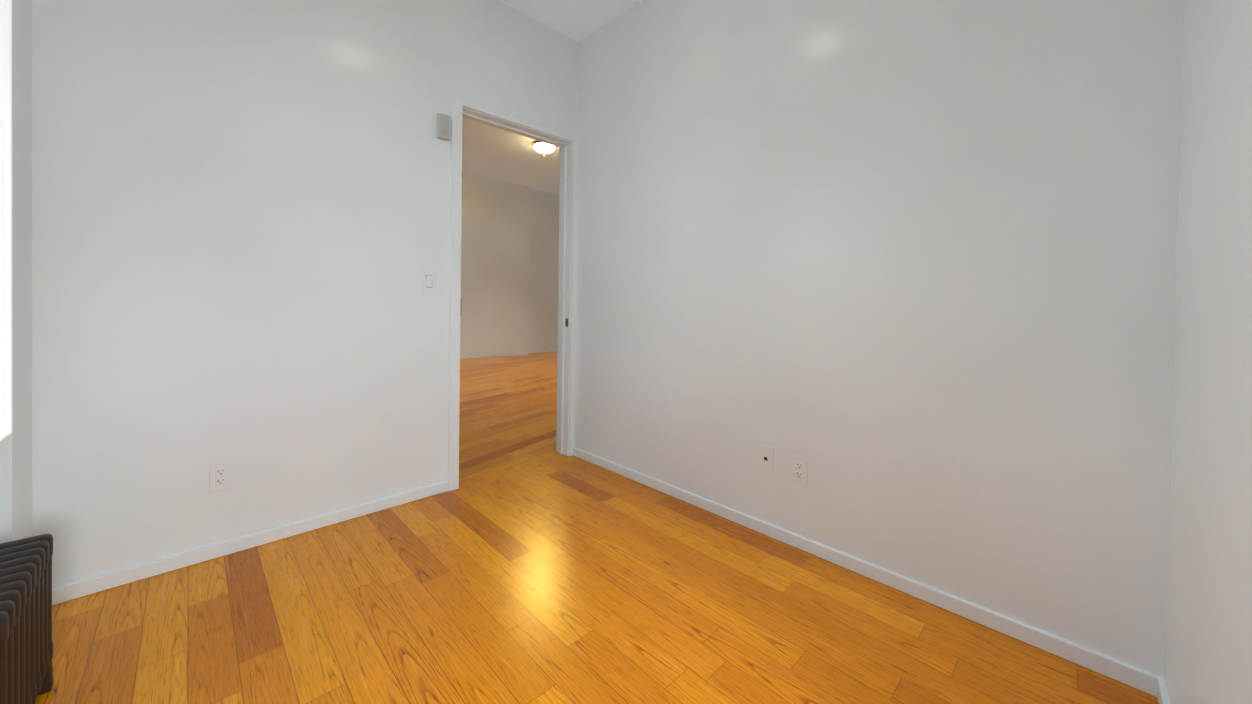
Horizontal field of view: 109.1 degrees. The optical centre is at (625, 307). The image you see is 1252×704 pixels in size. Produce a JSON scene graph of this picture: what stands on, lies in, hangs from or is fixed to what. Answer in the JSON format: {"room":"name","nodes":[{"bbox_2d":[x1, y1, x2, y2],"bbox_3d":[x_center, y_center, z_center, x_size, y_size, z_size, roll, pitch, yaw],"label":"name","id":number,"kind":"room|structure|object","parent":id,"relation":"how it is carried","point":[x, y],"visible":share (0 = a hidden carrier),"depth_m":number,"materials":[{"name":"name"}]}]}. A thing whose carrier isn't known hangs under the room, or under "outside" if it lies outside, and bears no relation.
{"room":"empty bedroom","nodes":[
{"label":"empty bedroom","id":0,"kind":"room"},
{"bbox_2d":[0,0,31,543],"bbox_3d":[-1.996,-0.400,1.290,0.300,2.838,0.240,0,1,-44],"label":"wall","id":1,"kind":"structure","parent":0,"point":[16,484],"depth_m":1.38,"materials":[{"name":"paint"}]},
{"bbox_2d":[32,0,577,587],"bbox_3d":[-1.263,-0.636,2.260,2.703,3.310,0.127,0,1,-44],"label":"wall","id":2,"kind":"structure","parent":0,"point":[240,224],"depth_m":1.86,"materials":[{"name":"paint"}]},
{"bbox_2d":[209,461,231,492],"bbox_3d":[-1.652,0.691,1.817,0.070,0.114,0.008,0,1,-44],"label":"electrical outlet","id":3,"kind":"object","parent":2,"relation":"attached to","point":[220,476],"visible":1,"depth_m":1.81,"materials":[{"name":"white plastic"}]},
{"bbox_2d":[52,481,447,604],"bbox_3d":[-1.488,0.990,1.982,1.401,0.053,0.013,0,1,-44],"label":"baseboard","id":4,"kind":"structure","parent":2,"relation":"attached to","point":[77,589],"depth_m":1.83,"materials":[{"name":"paint"}]},
{"bbox_2d":[422,270,435,291],"bbox_3d":[-1.052,-0.138,2.382,0.070,0.114,0.012,0,1,-44],"label":"light switch","id":5,"kind":"object","parent":2,"relation":"attached to","point":[428,280],"visible":1,"depth_m":2.38,"materials":[{"name":"white plastic"}]},
{"bbox_2d":[436,113,449,140],"bbox_3d":[-0.987,-0.975,2.412,0.067,0.130,0.031,0,1,-44],"label":"detector","id":6,"kind":"object","parent":2,"relation":"attached to","point":[443,126],"visible":0.98,"depth_m":2.40,"materials":[{"name":"grey plastic"}]},
{"bbox_2d":[448,97,577,490],"bbox_3d":[-0.703,-0.081,2.824,0.893,2.203,0.159,0,1,-44],"label":"door frame","id":7,"kind":"structure","parent":2,"relation":"attached to","point":[567,260],"depth_m":2.96,"materials":[{"name":"paint"}]},
{"bbox_2d":[460,174,528,355],"bbox_3d":[-3.022,-0.724,8.037,2.600,3.310,0.220,0,1,-38],"label":"wall","id":8,"kind":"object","parent":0,"point":[494,256],"visible":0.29,"depth_m":8.32,"materials":[{"name":"paint"}]},
{"bbox_2d":[460,352,527,358],"bbox_3d":[-2.968,0.904,7.967,2.613,0.056,0.013,0,1,-38],"label":"baseboard","id":9,"kind":"structure","parent":8,"relation":"attached to","point":[492,355],"depth_m":8.34,"materials":[{"name":"paint"}]},
{"bbox_2d":[462,117,559,193],"bbox_3d":[-1.591,-2.413,6.098,7.750,0.150,5.873,0,1,-44],"label":"ceiling","id":10,"kind":"structure","parent":0,"point":[491,152],"depth_m":7.08,"materials":[{"name":"paint"}]},
{"bbox_2d":[533,141,555,155],"bbox_3d":[-1.171,-2.251,6.390,0.320,0.170,0.320,0,1,-44],"label":"light","id":11,"kind":"object","parent":10,"relation":"attached to","point":[542,147],"visible":0.92,"depth_m":6.30,"materials":[{"name":"white glass"}]},
{"bbox_2d":[527,189,558,350],"bbox_3d":[-3.048,-0.728,8.315,8.700,3.310,0.250,0,1,-38],"label":"wall","id":12,"kind":"structure","parent":0,"point":[543,259],"depth_m":9.19,"materials":[{"name":"paint"}]},
{"bbox_2d":[527,349,556,352],"bbox_3d":[-0.819,0.913,9.917,3.200,0.056,0.013,0,1,-38],"label":"baseboard","id":13,"kind":"structure","parent":12,"relation":"attached to","point":[541,351],"depth_m":9.19,"materials":[{"name":"paint"}]},
{"bbox_2d":[499,0,642,41],"bbox_3d":[0.601,-1.847,0.328,2.753,0.150,5.200,0,1,-44],"label":"ceiling","id":14,"kind":"structure","parent":0,"point":[577,20],"depth_m":2.74,"materials":[{"name":"paint"}]},
{"bbox_2d":[35,352,1157,703],"bbox_3d":[0.226,1.078,4.234,7.750,0.120,11.200,0,1,-44],"label":"floor","id":15,"kind":"structure","parent":0,"point":[561,578],"depth_m":1.50,"materials":[{"name":"brown wood"}]},
{"bbox_2d":[0,534,53,703],"bbox_3d":[-1.415,0.821,0.971,0.138,0.420,0.636,0,1,-44],"label":"radiator","id":16,"kind":"object","parent":15,"relation":"on","point":[26,657],"visible":1,"depth_m":1.05,"materials":[{"name":"metal"}]},
{"bbox_2d":[574,0,1182,677],"bbox_3d":[0.616,-0.373,2.183,0.127,2.838,2.624,0,1,-44],"label":"wall","id":17,"kind":"structure","parent":0,"point":[898,276],"depth_m":1.65,"materials":[{"name":"paint"}]},
{"bbox_2d":[759,445,773,472],"bbox_3d":[0.645,0.697,2.053,0.007,0.114,0.070,0,1,-44],"label":"jack","id":18,"kind":"object","parent":17,"relation":"attached to","point":[766,458],"visible":1,"depth_m":2.05,"materials":[{"name":"white plastic"}]},
{"bbox_2d":[792,455,807,484],"bbox_3d":[0.756,0.710,1.940,0.008,0.114,0.070,0,1,-44],"label":"duplex electrical outlet","id":19,"kind":"object","parent":17,"relation":"attached to","point":[799,469],"visible":1,"depth_m":1.94,"materials":[{"name":"white plastic"}]},
{"bbox_2d":[573,447,1156,696],"bbox_3d":[0.547,1.016,2.148,0.013,0.053,2.595,0,1,-44],"label":"baseboard","id":20,"kind":"structure","parent":17,"relation":"attached to","point":[1121,671],"depth_m":1.60,"materials":[{"name":"paint"}]},
{"bbox_2d":[1164,0,1251,703],"bbox_3d":[1.263,-0.349,0.840,1.084,2.838,0.200,0,1,-44],"label":"wall","id":21,"kind":"structure","parent":0,"point":[1208,647],"depth_m":0.85,"materials":[{"name":"paint"}]},
{"bbox_2d":[1157,676,1169,703],"bbox_3d":[1.119,1.038,0.882,0.970,0.053,0.013,0,1,-44],"label":"baseboard","id":22,"kind":"structure","parent":21,"relation":"attached to","point":[1162,696],"depth_m":1.18,"materials":[{"name":"paint"}]},
{"bbox_3d":[-1.567,0.706,0.814,0.250,0.650,1.080,0,1,-44],"label":"wall","id":23,"kind":"structure","parent":0,"visible":0},
{"bbox_2d":[0,0,11,441],"bbox_3d":[-1.546,-0.499,0.804,0.341,1.840,1.140,0,1,-44],"label":"window","id":24,"kind":"structure","parent":23,"relation":"in","point":[5,218],"depth_m":1.29,"materials":[{"name":"white plastic"}]}
]}

